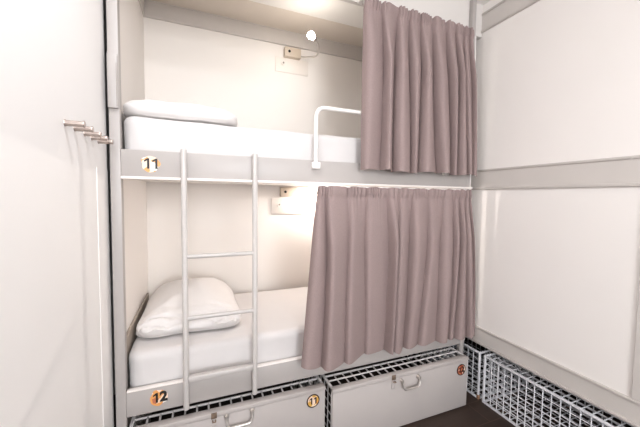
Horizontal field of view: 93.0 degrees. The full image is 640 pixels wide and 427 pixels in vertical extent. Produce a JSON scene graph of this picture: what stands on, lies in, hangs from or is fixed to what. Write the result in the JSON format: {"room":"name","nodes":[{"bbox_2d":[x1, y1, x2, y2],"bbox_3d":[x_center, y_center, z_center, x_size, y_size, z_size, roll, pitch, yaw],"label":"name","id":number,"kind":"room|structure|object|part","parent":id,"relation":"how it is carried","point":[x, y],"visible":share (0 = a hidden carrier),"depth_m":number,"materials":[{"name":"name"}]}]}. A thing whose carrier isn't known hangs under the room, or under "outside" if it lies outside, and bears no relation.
{"room":"dormitory","nodes":[
{"label":"dormitory","id":0,"kind":"room"},
{"bbox_2d":[0,0,147,426],"bbox_3d":[-0.172,0.063,-0.519,0.063,2.635,5.560,-1,3,-22],"label":"wall","id":1,"kind":"structure","parent":0,"point":[52,62],"depth_m":0.81,"materials":[{"name":"white paint"}]},
{"bbox_2d":[63,119,85,127],"bbox_3d":[-0.706,-0.259,0.875,0.048,0.020,0.020,-1,3,-22],"label":"coat hook","id":2,"kind":"object","parent":1,"relation":"attached to","point":[73,123],"visible":1,"depth_m":0.87,"materials":[{"name":"metal"}]},
{"bbox_2d":[73,126,93,132],"bbox_3d":[-0.734,-0.263,0.945,0.048,0.020,0.020,-1,3,-22],"label":"coat hook","id":3,"kind":"object","parent":1,"relation":"attached to","point":[87,129],"visible":0.84,"depth_m":0.94,"materials":[{"name":"metal"}]},
{"bbox_2d":[83,132,101,137],"bbox_3d":[-0.766,-0.268,1.025,0.048,0.020,0.020,-1,3,-22],"label":"coat hook","id":4,"kind":"object","parent":1,"relation":"attached to","point":[95,134],"visible":0.84,"depth_m":1.02,"materials":[{"name":"metal"}]},
{"bbox_2d":[91,136,107,140],"bbox_3d":[-0.795,-0.272,1.096,0.048,0.020,0.020,-1,3,-22],"label":"coat hook","id":5,"kind":"object","parent":1,"relation":"attached to","point":[104,138],"visible":0.79,"depth_m":1.09,"materials":[{"name":"metal"}]},
{"bbox_2d":[96,168,113,426],"bbox_3d":[-0.872,0.551,1.242,0.002,1.455,0.148,-1,3,-22],"label":"trim","id":6,"kind":"structure","parent":1,"relation":"attached to","point":[102,175],"depth_m":1.23,"materials":[{"name":"white paint"}]},
{"bbox_2d":[97,139,113,144],"bbox_3d":[-0.824,-0.276,1.167,0.048,0.020,0.020,-1,3,-22],"label":"coat hook","id":7,"kind":"object","parent":1,"relation":"attached to","point":[111,140],"visible":0.88,"depth_m":1.16,"materials":[{"name":"metal"}]},
{"bbox_2d":[138,0,143,14],"bbox_3d":[-1.004,-1.327,1.615,0.010,0.108,0.795,-1,3,-22],"label":"trim","id":8,"kind":"structure","parent":1,"relation":"attached to","point":[141,2],"depth_m":1.92,"materials":[{"name":"grey metal"}]},
{"bbox_2d":[103,0,361,394],"bbox_3d":[0.106,-0.101,2.612,3.350,2.635,0.050,-1,3,-22],"label":"wall","id":9,"kind":"structure","parent":0,"point":[237,75],"depth_m":2.27,"materials":[{"name":"white paint"}]},
{"bbox_2d":[143,0,362,60],"bbox_3d":[-0.195,-1.358,2.379,2.081,0.108,0.020,-1,3,-22],"label":"trim","id":10,"kind":"structure","parent":9,"relation":"attached to","point":[153,10],"depth_m":2.23,"materials":[{"name":"grey metal"}]},
{"bbox_2d":[152,0,362,47],"bbox_3d":[-0.144,-1.403,2.251,2.081,0.002,0.249,-1,3,-22],"label":"trim","id":11,"kind":"structure","parent":9,"relation":"attached to","point":[243,10],"depth_m":2.18,"materials":[{"name":"white paint"}]},
{"bbox_2d":[271,198,304,213],"bbox_3d":[-0.253,-0.059,2.434,0.280,0.125,0.016,-1,3,-22],"label":"wall plate","id":12,"kind":"object","parent":9,"relation":"attached to","point":[278,205],"visible":1,"depth_m":2.43,"materials":[{"name":"beige plastic"}]},
{"bbox_2d":[275,56,307,75],"bbox_3d":[-0.218,-1.157,2.384,0.270,0.114,0.016,-1,3,-22],"label":"wall plate","id":13,"kind":"object","parent":9,"relation":"attached to","point":[298,67],"visible":1,"depth_m":2.38,"materials":[{"name":"beige plastic"}]},
{"bbox_2d":[280,187,316,196],"bbox_3d":[-0.162,-0.167,2.428,0.318,0.078,0.070,0,3,-11],"label":"reading lamp","id":14,"kind":"object","parent":9,"relation":"attached to","point":[284,191],"visible":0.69,"depth_m":2.39,"materials":[{"name":"beige metal"}]},
{"bbox_2d":[284,31,319,59],"bbox_3d":[-0.101,-1.204,2.179,0.204,0.127,0.479,-1,3,-22],"label":"reading lamp","id":15,"kind":"object","parent":9,"relation":"attached to","point":[289,52],"visible":1,"depth_m":2.33,"materials":[{"name":"beige metal"}]},
{"bbox_3d":[-0.052,-1.187,2.207,0.090,0.074,0.399,0,3,-19],"label":"gooseneck arm","id":16,"kind":"part","parent":15,"relation":"part of","materials":[{"name":"silver metal"}]},
{"bbox_3d":[-0.058,-1.153,1.966,0.048,0.048,0.048,-1,3,-22],"label":"bulb","id":17,"kind":"part","parent":15,"relation":"part of","materials":[{"name":"white glass"}]},
{"bbox_2d":[150,0,489,47],"bbox_3d":[1.155,-1.291,-0.020,3.350,0.050,5.760,-1,3,-22],"label":"ceiling","id":18,"kind":"structure","parent":0,"point":[338,11],"depth_m":2.07,"materials":[{"name":"white paint"}]},
{"bbox_2d":[113,337,630,426],"bbox_3d":[1.122,1.389,0.123,3.350,0.050,5.760,-1,3,-22],"label":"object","id":19,"kind":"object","parent":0,"point":[475,413],"depth_m":1.99,"materials":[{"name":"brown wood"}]},
{"bbox_2d":[129,375,324,426],"bbox_3d":[-0.535,1.084,1.818,0.922,0.337,0.794,-1,3,-22],"label":"locker","id":20,"kind":"object","parent":19,"relation":"on","point":[304,406],"visible":0.64,"depth_m":1.53,"materials":[{"name":"white metal"}]},
{"bbox_3d":[-0.384,0.997,1.458,0.132,0.051,0.024,-1,3,-22],"label":"handle","id":21,"kind":"part","parent":20,"relation":"part of","materials":[{"name":"silver metal"}]},
{"bbox_3d":[-0.402,1.113,1.488,0.922,0.303,0.012,-1,3,-22],"label":"panel","id":22,"kind":"part","parent":20,"relation":"part of","materials":[{"name":"white metal"}]},
{"bbox_2d":[106,0,476,426],"bbox_3d":[-0.079,-0.071,2.022,2.036,2.634,0.864,-1,3,-22],"label":"bunk bed","id":23,"kind":"object","parent":19,"relation":"on","point":[143,165],"visible":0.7,"depth_m":1.42,"materials":[{"name":"grey paint"}]},
{"bbox_3d":[-0.861,-0.042,1.292,0.039,2.634,0.040,-1,3,-22],"label":"post","id":24,"kind":"part","parent":23,"relation":"part of","materials":[{"name":"white metal"}]},
{"bbox_3d":[-1.017,0.620,1.697,0.012,0.135,0.745,-1,3,-22],"label":"head rail","id":25,"kind":"part","parent":23,"relation":"part of","materials":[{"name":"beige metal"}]},
{"bbox_2d":[129,287,307,387],"bbox_3d":[-0.120,0.716,2.054,1.904,0.229,0.751,-1,3,-22],"label":"mattress","id":26,"kind":"object","parent":23,"relation":"on","point":[281,314],"visible":0.26,"depth_m":1.56,"materials":[{"name":"white fabric"}]},
{"bbox_2d":[136,277,240,337],"bbox_3d":[-0.771,0.506,1.835,0.521,0.192,0.640,-1,3,-22],"label":"pillow","id":27,"kind":"object","parent":26,"relation":"on","point":[162,315],"visible":0.93,"depth_m":1.66,"materials":[{"name":"white fabric"}]},
{"bbox_2d":[180,149,257,410],"bbox_3d":[-0.466,0.304,1.432,0.334,1.173,0.073,-1,3,-22],"label":"ladder","id":28,"kind":"object","parent":23,"relation":"attached to","point":[187,378],"visible":1,"depth_m":1.40,"materials":[{"name":"white metal"}]},
{"bbox_2d":[124,116,360,162],"bbox_3d":[-0.106,-0.337,1.998,1.904,0.237,0.750,-1,3,-22],"label":"mattress","id":29,"kind":"object","parent":23,"relation":"on","point":[140,133],"visible":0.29,"depth_m":1.47,"materials":[{"name":"white fabric"}]},
{"bbox_2d":[123,99,237,126],"bbox_3d":[-0.738,-0.512,1.668,0.509,0.127,0.586,-1,3,-22],"label":"pillow","id":30,"kind":"object","parent":29,"relation":"on","point":[150,108],"visible":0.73,"depth_m":1.41,"materials":[{"name":"white fabric"}]},
{"bbox_3d":[0.047,0.832,1.701,1.937,0.111,0.025,-1,3,-22],"label":"rail","id":31,"kind":"part","parent":23,"relation":"part of","materials":[{"name":"white metal"}]},
{"bbox_3d":[0.060,-0.223,1.644,1.937,0.114,0.025,-1,3,-22],"label":"rail","id":32,"kind":"part","parent":23,"relation":"part of","materials":[{"name":"white metal"}]},
{"bbox_3d":[0.386,-0.402,1.740,0.899,0.326,0.021,-1,3,-22],"label":"guard rail","id":33,"kind":"part","parent":23,"relation":"part of","materials":[{"name":"white metal"}]},
{"bbox_2d":[315,185,466,190],"bbox_3d":[0.464,-0.148,1.789,1.060,0.016,0.016,-1,3,-22],"label":"track","id":34,"kind":"object","parent":23,"relation":"attached to","point":[316,186],"visible":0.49,"depth_m":1.74,"materials":[{"name":"white metal"}]},
{"bbox_2d":[301,186,475,371],"bbox_3d":[0.492,0.342,1.745,1.252,0.979,0.116,-1,3,-22],"label":"curtain","id":35,"kind":"object","parent":34,"relation":"hanging from","point":[393,269],"visible":1,"depth_m":1.72,"materials":[{"name":"grey fabric"}]},
{"bbox_3d":[0.970,-0.058,2.023,0.031,2.634,0.030,-1,3,-22],"label":"post","id":36,"kind":"part","parent":23,"relation":"part of","materials":[{"name":"white metal"}]},
{"bbox_2d":[297,346,467,426],"bbox_3d":[0.378,1.079,2.136,0.963,0.337,0.794,-1,3,-22],"label":"locker","id":37,"kind":"object","parent":19,"relation":"on","point":[402,397],"visible":0.68,"depth_m":1.79,"materials":[{"name":"white metal"}]},
{"bbox_3d":[0.483,0.934,1.871,0.935,0.014,0.112,-1,3,-22],"label":"wire lid","id":38,"kind":"part","parent":37,"relation":"part of","materials":[{"name":"white metal"}]},
{"bbox_3d":[0.510,1.107,1.806,0.963,0.303,0.012,-1,3,-22],"label":"panel","id":39,"kind":"part","parent":37,"relation":"part of","materials":[{"name":"white metal"}]},
{"bbox_3d":[0.539,1.003,1.781,0.132,0.051,0.024,-1,3,-22],"label":"handle","id":40,"kind":"part","parent":37,"relation":"part of","materials":[{"name":"silver metal"}]},
{"bbox_2d":[415,340,527,398],"bbox_3d":[1.149,1.073,2.543,0.509,0.325,0.864,-1,3,-22],"label":"wire cage","id":41,"kind":"object","parent":19,"relation":"on","point":[479,359],"visible":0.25,"depth_m":2.16,"materials":[{"name":"white metal"}]},
{"bbox_2d":[482,353,633,426],"bbox_3d":[1.500,1.123,1.672,0.508,0.325,0.964,-1,3,-22],"label":"wire cage","id":42,"kind":"object","parent":19,"relation":"on","point":[544,390],"visible":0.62,"depth_m":1.87,"materials":[{"name":"white metal"}]},
{"bbox_2d":[340,0,482,38],"bbox_3d":[0.098,-1.264,1.631,2.097,0.208,0.025,-1,3,-22],"label":"wall","id":43,"kind":"structure","parent":0,"point":[457,11],"depth_m":1.90,"materials":[{"name":"white paint"}]},
{"bbox_2d":[432,36,475,339],"bbox_3d":[0.859,-0.272,2.431,0.010,2.256,0.829,-1,3,-22],"label":"wall","id":44,"kind":"structure","parent":0,"point":[475,36],"depth_m":2.05,"materials":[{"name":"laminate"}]},
{"bbox_2d":[471,0,639,396],"bbox_3d":[2.227,-0.148,0.435,0.940,2.256,5.560,-1,3,-22],"label":"wall","id":45,"kind":"structure","parent":0,"point":[558,269],"depth_m":1.57,"materials":[{"name":"white paint"}]},
{"bbox_2d":[481,0,539,32],"bbox_3d":[1.953,-1.128,-0.181,0.013,0.124,4.730,-1,3,-22],"label":"trim","id":46,"kind":"structure","parent":45,"relation":"attached to","point":[505,9],"depth_m":1.87,"materials":[{"name":"grey metal"}]},
{"bbox_2d":[465,325,639,426],"bbox_3d":[1.772,0.926,0.315,0.013,0.114,5.560,-1,3,-22],"label":"trim","id":47,"kind":"structure","parent":45,"relation":"attached to","point":[623,407],"depth_m":1.56,"materials":[{"name":"grey metal"}]},
{"bbox_2d":[470,155,639,189],"bbox_3d":[1.785,-0.122,0.259,0.013,0.133,5.560,-1,3,-22],"label":"trim","id":48,"kind":"structure","parent":45,"relation":"attached to","point":[614,171],"depth_m":1.56,"materials":[{"name":"grey metal"}]},
{"bbox_2d":[631,276,639,401],"bbox_3d":[1.400,0.351,1.233,0.008,0.926,0.160,-1,3,-22],"label":"trim","id":49,"kind":"structure","parent":45,"relation":"attached to","point":[635,393],"depth_m":1.31,"materials":[{"name":"grey metal"}]},
{"bbox_3d":[0.587,-1.158,1.795,0.820,0.015,0.047,-1,3,-22],"label":"track","id":50,"kind":"object","parent":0,"visible":0},
{"bbox_2d":[361,0,476,176],"bbox_3d":[0.635,-0.689,1.757,0.858,0.915,0.090,-1,3,-22],"label":"curtain","id":51,"kind":"object","parent":50,"relation":"hanging from","point":[419,101],"visible":1,"depth_m":1.73,"materials":[{"name":"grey fabric"}]}
]}

